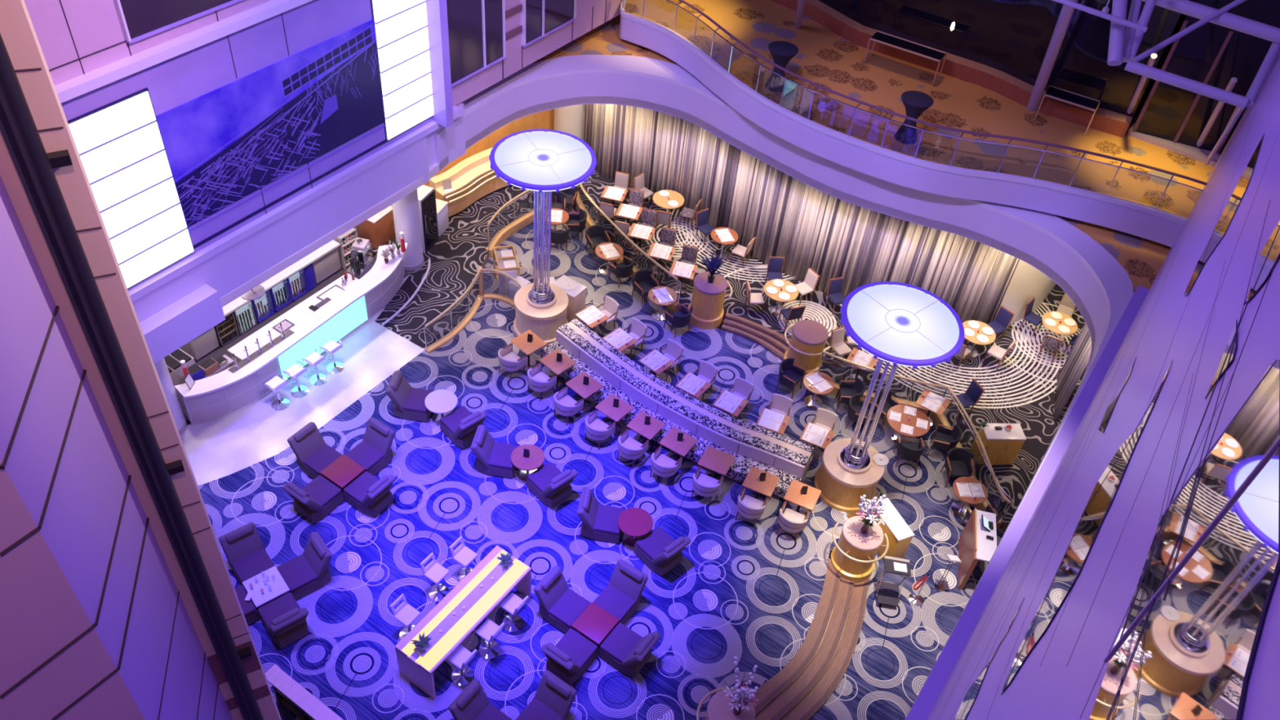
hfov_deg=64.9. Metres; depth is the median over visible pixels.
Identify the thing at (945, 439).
armchair
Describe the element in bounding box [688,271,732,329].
drum
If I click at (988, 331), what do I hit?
dinner plate
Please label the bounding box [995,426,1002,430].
desk phone
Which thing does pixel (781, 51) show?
cocktail table
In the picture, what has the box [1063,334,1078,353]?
chair
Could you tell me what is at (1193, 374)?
cable
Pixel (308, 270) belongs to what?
base cabinet
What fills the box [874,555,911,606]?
chair
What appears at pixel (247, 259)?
wall
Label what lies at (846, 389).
armchair
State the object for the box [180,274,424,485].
floor
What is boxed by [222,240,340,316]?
countertop
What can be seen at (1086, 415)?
cable
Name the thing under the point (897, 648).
floor
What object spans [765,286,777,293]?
dinner plate
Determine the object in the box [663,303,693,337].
armchair
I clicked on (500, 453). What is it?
seat cushion
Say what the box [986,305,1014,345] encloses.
chair
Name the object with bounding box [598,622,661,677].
lounge chair
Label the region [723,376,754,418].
dining chair
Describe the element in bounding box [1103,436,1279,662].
tube
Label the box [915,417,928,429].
placemat
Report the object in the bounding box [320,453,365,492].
square table
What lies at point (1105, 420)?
wall mirror
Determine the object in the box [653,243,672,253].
placemat
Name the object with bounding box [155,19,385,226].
video screen
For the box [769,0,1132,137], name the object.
wall
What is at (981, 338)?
dinner plate
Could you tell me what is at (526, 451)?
menu stand
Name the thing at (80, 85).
trim
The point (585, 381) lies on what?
menu stand
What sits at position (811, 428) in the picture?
placemat
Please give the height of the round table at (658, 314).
0.750 m
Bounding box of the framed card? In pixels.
[183,372,195,389]
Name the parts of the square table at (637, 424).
foot plate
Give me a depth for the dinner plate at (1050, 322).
28.78 m
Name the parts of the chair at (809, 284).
seat, backrest, frame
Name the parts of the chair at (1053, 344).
frame, backrest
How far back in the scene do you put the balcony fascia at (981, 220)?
26.84 m
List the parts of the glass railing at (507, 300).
handrail, glass rail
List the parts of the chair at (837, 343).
frame, backrest, seat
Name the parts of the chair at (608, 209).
backrest, frame, seat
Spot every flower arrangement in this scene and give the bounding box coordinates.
[723,656,761,715]
[856,484,891,533]
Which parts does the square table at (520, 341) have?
foot plate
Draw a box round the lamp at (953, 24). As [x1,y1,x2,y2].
[950,0,960,31]
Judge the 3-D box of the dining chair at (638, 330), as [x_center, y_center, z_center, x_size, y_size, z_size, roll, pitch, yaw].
[-0.193,-0.594,27.674,0.576,0.921,0.591,36,51,28]
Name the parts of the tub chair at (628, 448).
armrest, arm panel, seat, backrest, armrest, arm panel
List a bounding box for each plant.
[378,247,391,263]
[387,241,395,258]
[395,241,401,254]
[410,631,431,649]
[497,552,513,566]
[700,253,724,283]
[979,420,989,430]
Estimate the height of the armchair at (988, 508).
0.841 m
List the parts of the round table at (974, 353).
foot plate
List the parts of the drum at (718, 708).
handrail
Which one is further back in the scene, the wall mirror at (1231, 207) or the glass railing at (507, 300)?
the glass railing at (507, 300)
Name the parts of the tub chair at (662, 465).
arm panel, seat, backrest, armrest, arm panel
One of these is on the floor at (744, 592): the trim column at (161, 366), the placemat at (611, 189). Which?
the trim column at (161, 366)
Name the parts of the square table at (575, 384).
foot plate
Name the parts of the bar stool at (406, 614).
backrest, seat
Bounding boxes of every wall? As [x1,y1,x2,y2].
[0,0,281,719]
[0,175,233,719]
[0,460,145,719]
[23,0,621,167]
[132,136,428,322]
[391,108,554,205]
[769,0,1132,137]
[993,259,1056,324]
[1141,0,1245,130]
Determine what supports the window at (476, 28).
in the wall at (95, 25)
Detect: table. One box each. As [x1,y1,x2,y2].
[242,565,289,608]
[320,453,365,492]
[395,545,531,699]
[424,389,457,425]
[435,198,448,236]
[510,329,546,367]
[511,444,544,481]
[538,348,576,386]
[545,208,568,231]
[565,371,603,410]
[571,601,619,645]
[574,304,609,334]
[595,242,623,275]
[595,393,633,433]
[600,185,627,216]
[602,327,637,351]
[614,203,642,223]
[617,507,653,546]
[626,222,655,255]
[626,410,665,449]
[638,348,675,379]
[647,242,675,275]
[648,285,677,320]
[653,190,684,222]
[658,426,697,466]
[669,260,697,293]
[675,371,711,398]
[697,445,735,480]
[711,226,737,259]
[712,389,748,417]
[742,466,779,502]
[755,408,790,435]
[764,40,798,92]
[764,279,798,315]
[783,479,821,515]
[799,422,835,461]
[803,371,834,408]
[844,347,878,383]
[886,404,930,444]
[893,90,933,144]
[915,388,951,426]
[951,476,987,517]
[962,320,995,357]
[1041,311,1077,342]
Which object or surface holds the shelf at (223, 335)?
attached to the fridge at (226, 331)
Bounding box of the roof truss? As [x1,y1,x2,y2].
[1052,0,1279,165]
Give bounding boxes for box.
[139,284,225,363]
[198,357,219,376]
[508,275,530,299]
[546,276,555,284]
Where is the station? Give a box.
[493,244,519,295]
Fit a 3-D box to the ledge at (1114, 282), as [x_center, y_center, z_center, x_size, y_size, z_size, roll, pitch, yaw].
[-0.303,-0.756,21.168,17.319,0.110,20.750,29,48,22]
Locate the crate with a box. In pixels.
[187,363,204,381]
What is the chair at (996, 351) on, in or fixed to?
on the floor at (744, 592)
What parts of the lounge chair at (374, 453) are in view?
backrest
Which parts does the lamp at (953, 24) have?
bulb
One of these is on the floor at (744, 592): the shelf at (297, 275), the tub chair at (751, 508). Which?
the tub chair at (751, 508)
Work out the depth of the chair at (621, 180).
32.32 m
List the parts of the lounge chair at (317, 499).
backrest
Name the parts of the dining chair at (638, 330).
seat, backrest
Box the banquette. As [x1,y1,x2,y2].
[540,318,813,498]
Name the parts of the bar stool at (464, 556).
backrest, seat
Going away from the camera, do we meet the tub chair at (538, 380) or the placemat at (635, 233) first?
the tub chair at (538, 380)
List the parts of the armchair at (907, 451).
panel, seat, backrest, panel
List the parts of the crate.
lid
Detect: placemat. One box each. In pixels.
[547,215,562,222]
[551,209,562,216]
[575,310,596,324]
[584,305,604,319]
[599,243,615,252]
[603,249,619,257]
[603,333,625,348]
[604,191,622,199]
[606,186,625,195]
[612,328,633,342]
[617,209,637,218]
[621,204,639,213]
[630,230,649,239]
[633,223,652,233]
[640,355,662,371]
[648,349,670,364]
[649,248,670,259]
[652,287,669,296]
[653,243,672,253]
[656,293,673,303]
[671,267,692,278]
[674,261,693,271]
[676,379,699,395]
[683,373,706,387]
[714,397,737,413]
[715,228,730,235]
[718,234,734,242]
[720,390,743,405]
[758,416,781,431]
[761,408,784,422]
[801,431,825,446]
[805,373,824,384]
[805,422,829,438]
[813,379,831,392]
[852,356,869,368]
[854,350,873,362]
[888,410,901,422]
[900,423,913,434]
[903,405,916,416]
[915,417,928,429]
[921,398,940,412]
[925,391,945,405]
[955,482,972,497]
[968,483,985,497]
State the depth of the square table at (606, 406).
25.05 m
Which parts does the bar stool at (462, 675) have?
seat, backrest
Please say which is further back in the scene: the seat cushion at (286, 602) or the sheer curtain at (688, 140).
the sheer curtain at (688, 140)
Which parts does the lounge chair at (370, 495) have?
backrest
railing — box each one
[423,268,483,353]
[481,268,521,308]
[485,189,540,257]
[575,182,681,312]
[622,0,1207,209]
[817,351,948,419]
[933,386,1013,528]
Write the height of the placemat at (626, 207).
0.016 m
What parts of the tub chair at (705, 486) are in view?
arm panel, wood trim, seat, backrest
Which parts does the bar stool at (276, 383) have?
seat, backrest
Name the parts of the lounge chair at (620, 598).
backrest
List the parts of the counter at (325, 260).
cupboard door, cupboard door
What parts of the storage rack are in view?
drawer, drawer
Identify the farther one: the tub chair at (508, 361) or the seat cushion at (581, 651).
the tub chair at (508, 361)
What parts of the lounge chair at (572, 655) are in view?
backrest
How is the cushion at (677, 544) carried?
on the lounge chair at (656, 548)
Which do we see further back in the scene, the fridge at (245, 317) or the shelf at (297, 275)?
the shelf at (297, 275)
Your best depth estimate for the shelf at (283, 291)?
27.54 m
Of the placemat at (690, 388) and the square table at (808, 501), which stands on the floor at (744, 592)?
the square table at (808, 501)
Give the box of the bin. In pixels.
[215,355,228,368]
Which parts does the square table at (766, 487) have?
foot plate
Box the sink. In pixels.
[271,319,294,333]
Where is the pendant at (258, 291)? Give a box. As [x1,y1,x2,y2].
[240,284,265,300]
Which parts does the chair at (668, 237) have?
seat, backrest, frame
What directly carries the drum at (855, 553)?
on the floor at (897, 648)
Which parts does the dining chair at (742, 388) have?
seat, backrest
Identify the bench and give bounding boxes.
[750,558,870,719]
[862,30,946,86]
[1034,84,1100,136]
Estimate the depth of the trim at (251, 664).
7.50 m
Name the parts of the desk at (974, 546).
panel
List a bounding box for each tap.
[231,353,238,366]
[244,346,249,359]
[255,337,262,351]
[266,330,273,343]
[278,323,284,336]
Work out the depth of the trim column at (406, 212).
28.36 m
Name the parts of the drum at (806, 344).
handrail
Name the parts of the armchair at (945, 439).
panel, armrest, seat, panel, armrest, backrest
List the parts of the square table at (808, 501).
foot plate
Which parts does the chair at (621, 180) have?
backrest, frame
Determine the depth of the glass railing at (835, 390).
26.70 m
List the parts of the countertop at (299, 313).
glass rail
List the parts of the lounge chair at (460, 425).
backrest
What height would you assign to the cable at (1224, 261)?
1.493 m
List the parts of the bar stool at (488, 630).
seat, backrest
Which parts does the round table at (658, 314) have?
foot plate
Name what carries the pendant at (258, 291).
hanging from the balcony edge
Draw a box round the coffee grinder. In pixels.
[349,257,360,270]
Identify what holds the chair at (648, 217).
on the floor at (744, 592)
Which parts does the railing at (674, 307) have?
handrail, post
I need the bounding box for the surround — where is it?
[61,0,433,290]
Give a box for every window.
[113,0,242,44]
[446,0,506,87]
[520,0,576,47]
[818,0,1181,116]
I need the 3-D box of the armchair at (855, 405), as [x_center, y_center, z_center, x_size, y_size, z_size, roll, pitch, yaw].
[5.706,1.407,26.331,0.642,0.841,0.700,18,45,12]
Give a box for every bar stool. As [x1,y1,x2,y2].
[262,373,289,410]
[282,360,308,398]
[302,348,327,386]
[319,337,343,373]
[389,593,420,639]
[420,552,448,601]
[447,644,476,685]
[448,536,477,582]
[475,618,504,658]
[499,592,528,631]
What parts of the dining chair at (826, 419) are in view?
seat, backrest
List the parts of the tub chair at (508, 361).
arm panel, backrest, seat, arm panel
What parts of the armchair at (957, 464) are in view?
panel, armrest, seat, backrest, panel, armrest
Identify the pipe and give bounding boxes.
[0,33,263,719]
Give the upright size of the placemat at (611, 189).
0.016 m
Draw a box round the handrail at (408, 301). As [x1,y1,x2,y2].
[381,258,430,325]
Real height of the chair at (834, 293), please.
0.948 m
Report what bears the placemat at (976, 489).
on the round table at (959, 508)
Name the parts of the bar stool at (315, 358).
seat, backrest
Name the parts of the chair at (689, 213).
seat, backrest, frame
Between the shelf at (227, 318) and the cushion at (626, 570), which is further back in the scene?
the shelf at (227, 318)
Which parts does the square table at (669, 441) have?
foot plate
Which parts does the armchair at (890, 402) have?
panel, backrest, seat, panel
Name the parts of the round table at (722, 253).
foot plate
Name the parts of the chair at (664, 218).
backrest, frame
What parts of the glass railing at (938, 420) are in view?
post, post, post, handrail, glass rail, post, post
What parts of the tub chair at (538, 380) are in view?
arm panel, backrest, seat, arm panel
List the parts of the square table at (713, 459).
foot plate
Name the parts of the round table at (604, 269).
foot plate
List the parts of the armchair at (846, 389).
armrest, panel, armrest, panel, seat, backrest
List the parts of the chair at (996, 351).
seat, backrest, frame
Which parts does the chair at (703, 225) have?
frame, backrest, seat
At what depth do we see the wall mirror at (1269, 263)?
3.57 m
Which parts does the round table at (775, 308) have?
foot plate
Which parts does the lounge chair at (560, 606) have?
backrest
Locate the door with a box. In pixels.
[1136,0,1279,151]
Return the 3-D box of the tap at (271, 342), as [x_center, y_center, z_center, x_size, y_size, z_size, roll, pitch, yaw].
[-9.235,-0.599,25.078,0.163,0.400,0.090,29,48,22]
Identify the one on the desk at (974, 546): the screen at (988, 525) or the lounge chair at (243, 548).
the screen at (988, 525)
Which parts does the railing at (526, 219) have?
post, post, handrail, glass rail, post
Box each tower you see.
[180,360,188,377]
[399,231,405,252]
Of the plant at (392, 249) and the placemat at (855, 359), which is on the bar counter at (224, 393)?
the plant at (392, 249)
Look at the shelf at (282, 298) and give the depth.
27.67 m
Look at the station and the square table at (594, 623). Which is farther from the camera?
the station
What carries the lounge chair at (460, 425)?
on the floor at (744, 592)
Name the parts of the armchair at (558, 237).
seat, backrest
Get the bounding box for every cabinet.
[303,262,316,290]
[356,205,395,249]
[551,274,586,322]
[873,497,915,560]
[969,422,1026,464]
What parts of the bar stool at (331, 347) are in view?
seat, backrest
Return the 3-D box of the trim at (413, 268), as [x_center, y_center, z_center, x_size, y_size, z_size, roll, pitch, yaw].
[-6.725,-2.916,29.559,0.760,0.167,0.760,29,48,22]
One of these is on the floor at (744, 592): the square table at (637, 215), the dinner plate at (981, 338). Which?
the square table at (637, 215)
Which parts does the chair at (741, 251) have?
seat, backrest, frame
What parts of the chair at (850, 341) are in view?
seat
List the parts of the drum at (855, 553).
handrail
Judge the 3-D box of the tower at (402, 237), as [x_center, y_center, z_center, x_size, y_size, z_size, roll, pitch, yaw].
[-6.612,-3.288,28.017,0.140,0.620,0.140,29,48,22]
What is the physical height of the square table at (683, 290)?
0.752 m
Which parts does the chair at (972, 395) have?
seat, backrest, frame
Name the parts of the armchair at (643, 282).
panel, armrest, backrest, seat, panel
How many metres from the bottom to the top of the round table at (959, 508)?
0.750 m
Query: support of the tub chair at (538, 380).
on the floor at (744, 592)
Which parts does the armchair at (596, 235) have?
panel, backrest, seat, panel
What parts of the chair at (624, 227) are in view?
backrest, frame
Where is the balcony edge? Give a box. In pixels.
[219,96,1095,591]
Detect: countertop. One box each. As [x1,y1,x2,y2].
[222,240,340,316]
[227,272,359,364]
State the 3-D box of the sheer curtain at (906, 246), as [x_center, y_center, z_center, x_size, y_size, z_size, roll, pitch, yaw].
[7.368,-2.762,28.365,1.261,3.780,0.137,13,44,7]
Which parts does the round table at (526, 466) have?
foot plate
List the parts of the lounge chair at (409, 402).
backrest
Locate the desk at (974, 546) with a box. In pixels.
[958,507,996,590]
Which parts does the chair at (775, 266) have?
seat, backrest, frame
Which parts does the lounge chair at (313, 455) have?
backrest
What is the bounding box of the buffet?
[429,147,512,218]
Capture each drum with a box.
[513,282,568,345]
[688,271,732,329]
[696,687,755,719]
[782,320,828,379]
[829,515,888,582]
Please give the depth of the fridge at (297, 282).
27.94 m
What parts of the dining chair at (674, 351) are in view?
seat, backrest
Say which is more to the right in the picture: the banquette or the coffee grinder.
the banquette
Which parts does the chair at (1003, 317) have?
seat, backrest, frame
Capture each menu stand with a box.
[523,448,529,457]
[527,333,533,342]
[555,352,562,361]
[582,376,588,385]
[613,398,618,407]
[644,416,650,425]
[676,432,683,441]
[759,472,766,480]
[800,485,808,494]
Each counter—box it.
[174,242,407,425]
[180,240,341,359]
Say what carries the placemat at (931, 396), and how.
on the square table at (945, 403)
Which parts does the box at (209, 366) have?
lid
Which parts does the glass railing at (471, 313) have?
post, post, handrail, glass rail, post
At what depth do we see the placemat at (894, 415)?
25.89 m
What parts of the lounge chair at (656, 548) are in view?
backrest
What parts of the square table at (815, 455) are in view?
foot plate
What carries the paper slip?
on the glass table at (273, 585)
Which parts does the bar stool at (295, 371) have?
seat, backrest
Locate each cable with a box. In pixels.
[929,321,1137,713]
[943,414,1086,706]
[946,261,1166,703]
[950,214,1192,719]
[960,308,1142,717]
[986,513,1070,717]
[1040,80,1266,666]
[1066,134,1278,666]
[1080,373,1233,718]
[1106,200,1270,719]
[1111,373,1193,719]
[1133,261,1225,719]
[1162,253,1279,600]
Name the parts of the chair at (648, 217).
seat, backrest, frame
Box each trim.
[0,67,248,719]
[48,0,606,79]
[54,0,462,302]
[178,413,186,435]
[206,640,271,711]
[404,255,424,271]
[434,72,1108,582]
[466,122,511,158]
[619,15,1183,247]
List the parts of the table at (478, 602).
panel, panel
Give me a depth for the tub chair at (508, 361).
26.27 m
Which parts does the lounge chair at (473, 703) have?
backrest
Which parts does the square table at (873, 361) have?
foot plate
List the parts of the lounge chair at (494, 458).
backrest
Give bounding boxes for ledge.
[434,54,1133,558]
[620,0,1186,225]
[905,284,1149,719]
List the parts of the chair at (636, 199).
seat, backrest, frame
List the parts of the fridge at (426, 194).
door glass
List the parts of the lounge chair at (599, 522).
backrest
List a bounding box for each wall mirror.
[954,597,1024,719]
[1000,360,1173,693]
[1088,360,1279,719]
[1097,357,1136,433]
[1183,133,1264,296]
[1204,319,1237,399]
[1244,220,1279,305]
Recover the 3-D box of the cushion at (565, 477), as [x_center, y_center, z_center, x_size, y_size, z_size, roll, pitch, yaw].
[-1.816,2.689,23.082,0.580,0.186,0.168,-30,54,-32]
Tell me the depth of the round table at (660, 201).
31.69 m
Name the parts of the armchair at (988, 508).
panel, panel, armrest, backrest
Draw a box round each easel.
[442,178,453,192]
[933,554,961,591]
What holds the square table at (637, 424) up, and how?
on the floor at (744, 592)
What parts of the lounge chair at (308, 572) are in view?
backrest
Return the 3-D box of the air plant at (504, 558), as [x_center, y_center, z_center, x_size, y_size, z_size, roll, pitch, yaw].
[-2.831,4.172,21.005,0.334,0.283,0.376,29,48,22]
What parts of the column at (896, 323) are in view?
plate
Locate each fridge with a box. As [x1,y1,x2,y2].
[213,311,239,346]
[232,300,257,334]
[251,289,275,323]
[269,278,292,311]
[287,268,308,302]
[417,184,439,253]
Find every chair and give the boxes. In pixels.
[218,522,274,593]
[234,585,259,625]
[257,591,309,648]
[276,531,332,599]
[282,475,344,523]
[287,422,342,479]
[343,471,395,517]
[345,417,395,475]
[385,370,433,422]
[440,405,487,448]
[448,679,512,719]
[470,424,519,478]
[497,342,527,381]
[515,670,576,719]
[526,462,577,507]
[527,362,557,401]
[533,565,590,633]
[540,627,598,685]
[553,386,584,426]
[576,487,624,543]
[584,409,616,450]
[592,559,648,628]
[595,295,619,336]
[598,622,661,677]
[599,201,617,228]
[609,170,629,204]
[613,220,631,247]
[616,427,648,469]
[623,317,647,359]
[624,188,644,223]
[633,172,653,208]
[633,526,691,576]
[635,207,657,245]
[649,444,682,486]
[654,210,671,234]
[655,226,676,265]
[658,337,684,381]
[676,244,698,283]
[677,198,702,229]
[688,360,718,401]
[690,465,724,506]
[695,208,715,245]
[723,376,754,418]
[728,236,755,268]
[734,486,768,528]
[744,280,764,315]
[764,256,784,283]
[767,393,793,434]
[776,500,810,542]
[777,305,805,331]
[795,266,819,306]
[806,407,838,452]
[824,276,845,315]
[826,325,852,367]
[844,331,862,355]
[874,555,911,606]
[947,377,984,419]
[955,343,970,368]
[982,339,1017,370]
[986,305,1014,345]
[1018,296,1042,336]
[1036,334,1063,363]
[1056,292,1076,316]
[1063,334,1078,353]
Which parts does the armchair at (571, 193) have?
backrest, seat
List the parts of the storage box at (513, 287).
lid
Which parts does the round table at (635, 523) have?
foot plate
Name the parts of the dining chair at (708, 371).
seat, backrest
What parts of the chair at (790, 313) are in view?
seat, backrest, frame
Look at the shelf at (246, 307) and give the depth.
26.68 m
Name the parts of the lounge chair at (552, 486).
backrest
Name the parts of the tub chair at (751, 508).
wood trim, seat, backrest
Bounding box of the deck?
[621,0,1232,218]
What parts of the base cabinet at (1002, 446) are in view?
door, door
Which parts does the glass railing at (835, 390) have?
post, post, glass rail, handrail, post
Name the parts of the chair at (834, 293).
frame, backrest, seat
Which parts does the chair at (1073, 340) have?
seat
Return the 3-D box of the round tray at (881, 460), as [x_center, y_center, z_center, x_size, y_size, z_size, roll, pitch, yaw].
[5.769,2.381,24.113,0.380,0.060,0.380,29,48,22]
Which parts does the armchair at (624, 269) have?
panel, seat, backrest, panel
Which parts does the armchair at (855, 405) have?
backrest, seat, panel, panel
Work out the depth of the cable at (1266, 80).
4.86 m
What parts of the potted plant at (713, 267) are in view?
pot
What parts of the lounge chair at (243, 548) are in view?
backrest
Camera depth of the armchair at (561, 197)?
31.81 m
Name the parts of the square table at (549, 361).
foot plate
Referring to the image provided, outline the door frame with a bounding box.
[1127,19,1235,166]
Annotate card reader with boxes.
[986,535,993,540]
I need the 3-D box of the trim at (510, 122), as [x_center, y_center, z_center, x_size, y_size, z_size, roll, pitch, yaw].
[-4.433,-8.106,31.922,0.332,2.900,8.796,34,50,26]
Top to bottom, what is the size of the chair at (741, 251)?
0.948 m
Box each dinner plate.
[658,190,669,196]
[667,200,678,206]
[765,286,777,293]
[773,279,784,286]
[778,292,790,299]
[785,284,796,292]
[964,328,974,336]
[968,320,979,328]
[976,334,988,342]
[982,326,993,334]
[1044,318,1056,325]
[1050,311,1062,319]
[1057,324,1070,333]
[1063,318,1075,325]
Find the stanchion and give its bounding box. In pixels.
[908,573,929,606]
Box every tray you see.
[227,328,294,373]
[351,237,369,250]
[561,280,576,290]
[872,453,888,466]
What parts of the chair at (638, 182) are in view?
frame, backrest, seat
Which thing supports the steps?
on the floor at (897, 648)
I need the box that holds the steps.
[720,312,790,360]
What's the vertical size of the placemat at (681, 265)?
0.016 m
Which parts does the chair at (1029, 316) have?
frame, backrest, seat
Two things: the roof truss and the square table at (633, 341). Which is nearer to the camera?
the roof truss
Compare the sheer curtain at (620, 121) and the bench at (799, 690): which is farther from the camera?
the sheer curtain at (620, 121)
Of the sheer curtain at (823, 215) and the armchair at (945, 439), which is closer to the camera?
the armchair at (945, 439)
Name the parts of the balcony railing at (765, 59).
post, post, post, post, post, post, post, post, post, post, post, post, post, post, post, post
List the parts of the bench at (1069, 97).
leg, glass, brass frame, leg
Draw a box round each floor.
[177,152,1087,719]
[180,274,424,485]
[483,204,1004,719]
[532,13,1170,293]
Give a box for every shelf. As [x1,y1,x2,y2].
[203,354,234,378]
[217,315,232,328]
[218,322,234,333]
[220,328,235,338]
[235,304,251,315]
[237,311,252,321]
[239,315,253,327]
[253,293,269,304]
[256,298,271,310]
[257,305,271,315]
[271,282,286,293]
[274,288,288,298]
[275,294,288,304]
[288,272,302,283]
[290,278,304,288]
[292,284,305,293]
[333,227,357,269]
[346,252,377,279]
[494,252,518,283]
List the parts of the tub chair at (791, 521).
wood trim, seat, backrest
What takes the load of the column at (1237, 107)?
on the deck
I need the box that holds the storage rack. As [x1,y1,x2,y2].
[164,348,195,398]
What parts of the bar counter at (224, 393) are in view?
kick plate, lit panel, lit panel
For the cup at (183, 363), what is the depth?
23.68 m
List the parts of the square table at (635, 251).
foot plate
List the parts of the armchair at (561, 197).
seat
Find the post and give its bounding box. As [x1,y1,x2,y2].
[478,266,484,295]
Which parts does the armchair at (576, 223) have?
panel, panel, seat, backrest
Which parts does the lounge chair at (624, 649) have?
backrest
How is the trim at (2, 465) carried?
attached to the wall at (78, 528)
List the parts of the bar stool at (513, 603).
seat, backrest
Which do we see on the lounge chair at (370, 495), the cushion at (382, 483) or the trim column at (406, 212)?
the cushion at (382, 483)
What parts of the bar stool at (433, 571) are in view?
backrest, seat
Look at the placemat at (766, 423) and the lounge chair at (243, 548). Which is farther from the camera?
the placemat at (766, 423)
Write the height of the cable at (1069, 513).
0.975 m
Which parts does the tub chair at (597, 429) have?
arm panel, backrest, seat, armrest, arm panel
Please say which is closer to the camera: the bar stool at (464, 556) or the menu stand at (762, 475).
the bar stool at (464, 556)
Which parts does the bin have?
lid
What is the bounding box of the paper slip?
[244,588,254,600]
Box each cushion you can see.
[225,524,253,542]
[231,547,274,585]
[234,585,256,617]
[257,591,300,630]
[271,607,300,625]
[276,554,317,592]
[286,481,308,497]
[293,422,315,441]
[302,443,342,475]
[302,475,342,506]
[310,535,327,558]
[343,471,378,503]
[345,440,384,471]
[366,475,388,493]
[369,419,390,435]
[389,370,402,390]
[403,387,433,413]
[440,405,471,434]
[455,682,479,709]
[458,411,480,424]
[475,425,486,446]
[475,702,512,719]
[488,441,519,470]
[515,697,563,719]
[527,462,561,492]
[540,567,561,590]
[545,642,571,662]
[545,675,572,697]
[548,588,590,628]
[549,469,571,484]
[555,627,597,667]
[581,488,591,511]
[592,583,635,622]
[593,504,624,535]
[600,622,642,663]
[619,562,644,582]
[633,632,654,655]
[635,526,674,559]
[662,536,684,552]
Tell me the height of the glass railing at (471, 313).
1.334 m
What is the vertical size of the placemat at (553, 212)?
0.016 m
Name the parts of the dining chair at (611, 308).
seat, backrest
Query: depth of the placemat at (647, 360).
26.59 m
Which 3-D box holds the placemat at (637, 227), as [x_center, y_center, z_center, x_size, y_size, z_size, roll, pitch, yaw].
[0.091,-3.984,30.463,0.530,0.016,0.310,14,44,8]
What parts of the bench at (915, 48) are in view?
leg, leg, brass frame, glass, leg, leg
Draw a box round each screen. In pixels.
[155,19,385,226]
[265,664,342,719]
[981,514,993,532]
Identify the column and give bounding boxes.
[154,357,186,431]
[391,188,423,266]
[426,0,453,128]
[488,128,596,309]
[554,103,586,141]
[794,0,805,28]
[837,281,964,474]
[925,51,1279,719]
[1026,0,1078,111]
[1127,53,1157,114]
[1196,77,1237,146]
[1224,106,1238,129]
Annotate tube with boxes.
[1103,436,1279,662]
[1162,359,1276,515]
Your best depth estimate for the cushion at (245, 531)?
21.30 m
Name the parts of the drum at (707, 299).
handrail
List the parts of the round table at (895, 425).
foot plate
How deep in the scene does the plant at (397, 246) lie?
27.96 m
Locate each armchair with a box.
[545,191,566,210]
[550,224,569,252]
[555,186,577,212]
[566,208,586,241]
[585,224,610,260]
[608,255,635,288]
[631,269,658,306]
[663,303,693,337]
[775,358,805,399]
[835,377,866,412]
[844,393,872,429]
[872,389,899,431]
[893,435,927,469]
[926,423,962,456]
[940,447,974,487]
[960,503,1002,524]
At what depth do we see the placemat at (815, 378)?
26.66 m
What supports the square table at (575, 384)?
on the floor at (744, 592)
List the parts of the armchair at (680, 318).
panel, seat, backrest, panel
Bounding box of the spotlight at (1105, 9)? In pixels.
[1101,0,1110,13]
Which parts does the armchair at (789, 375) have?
backrest, panel, armrest, seat, panel, armrest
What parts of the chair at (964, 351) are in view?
backrest, seat, frame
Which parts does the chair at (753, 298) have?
frame, backrest, seat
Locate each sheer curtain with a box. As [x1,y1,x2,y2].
[584,103,605,173]
[601,103,638,188]
[631,107,674,197]
[666,116,706,218]
[693,130,740,228]
[727,150,770,257]
[752,165,808,274]
[788,186,848,291]
[824,202,891,297]
[871,216,936,286]
[916,229,981,310]
[955,243,1019,324]
[1053,323,1091,421]
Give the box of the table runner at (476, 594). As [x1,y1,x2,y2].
[413,560,513,657]
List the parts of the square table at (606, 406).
foot plate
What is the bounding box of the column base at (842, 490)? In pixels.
[813,438,884,517]
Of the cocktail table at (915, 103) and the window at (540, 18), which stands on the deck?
the cocktail table at (915, 103)
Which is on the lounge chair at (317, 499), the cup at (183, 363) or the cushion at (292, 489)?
the cushion at (292, 489)
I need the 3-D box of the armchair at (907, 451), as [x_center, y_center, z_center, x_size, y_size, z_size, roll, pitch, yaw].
[6.817,2.313,25.519,0.700,0.841,0.642,6,44,0]
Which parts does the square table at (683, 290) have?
foot plate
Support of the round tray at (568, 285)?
on the base cabinet at (576, 297)
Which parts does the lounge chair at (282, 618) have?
backrest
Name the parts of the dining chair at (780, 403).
seat, backrest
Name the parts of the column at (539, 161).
plate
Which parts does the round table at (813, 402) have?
foot plate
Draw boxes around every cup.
[180,360,186,368]
[181,364,188,377]
[399,231,404,239]
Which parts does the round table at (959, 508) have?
foot plate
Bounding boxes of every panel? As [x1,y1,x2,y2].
[66,87,195,288]
[370,0,434,139]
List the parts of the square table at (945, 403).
foot plate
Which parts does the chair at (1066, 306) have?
seat, backrest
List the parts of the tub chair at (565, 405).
armrest, arm panel, backrest, seat, arm panel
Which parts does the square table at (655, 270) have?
foot plate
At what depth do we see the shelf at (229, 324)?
26.42 m
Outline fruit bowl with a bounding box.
[1004,424,1013,430]
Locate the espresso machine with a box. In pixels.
[351,237,377,263]
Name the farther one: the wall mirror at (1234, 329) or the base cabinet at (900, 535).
the base cabinet at (900, 535)
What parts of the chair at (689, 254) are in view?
seat, backrest, frame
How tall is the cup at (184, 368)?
0.446 m
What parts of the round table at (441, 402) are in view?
foot plate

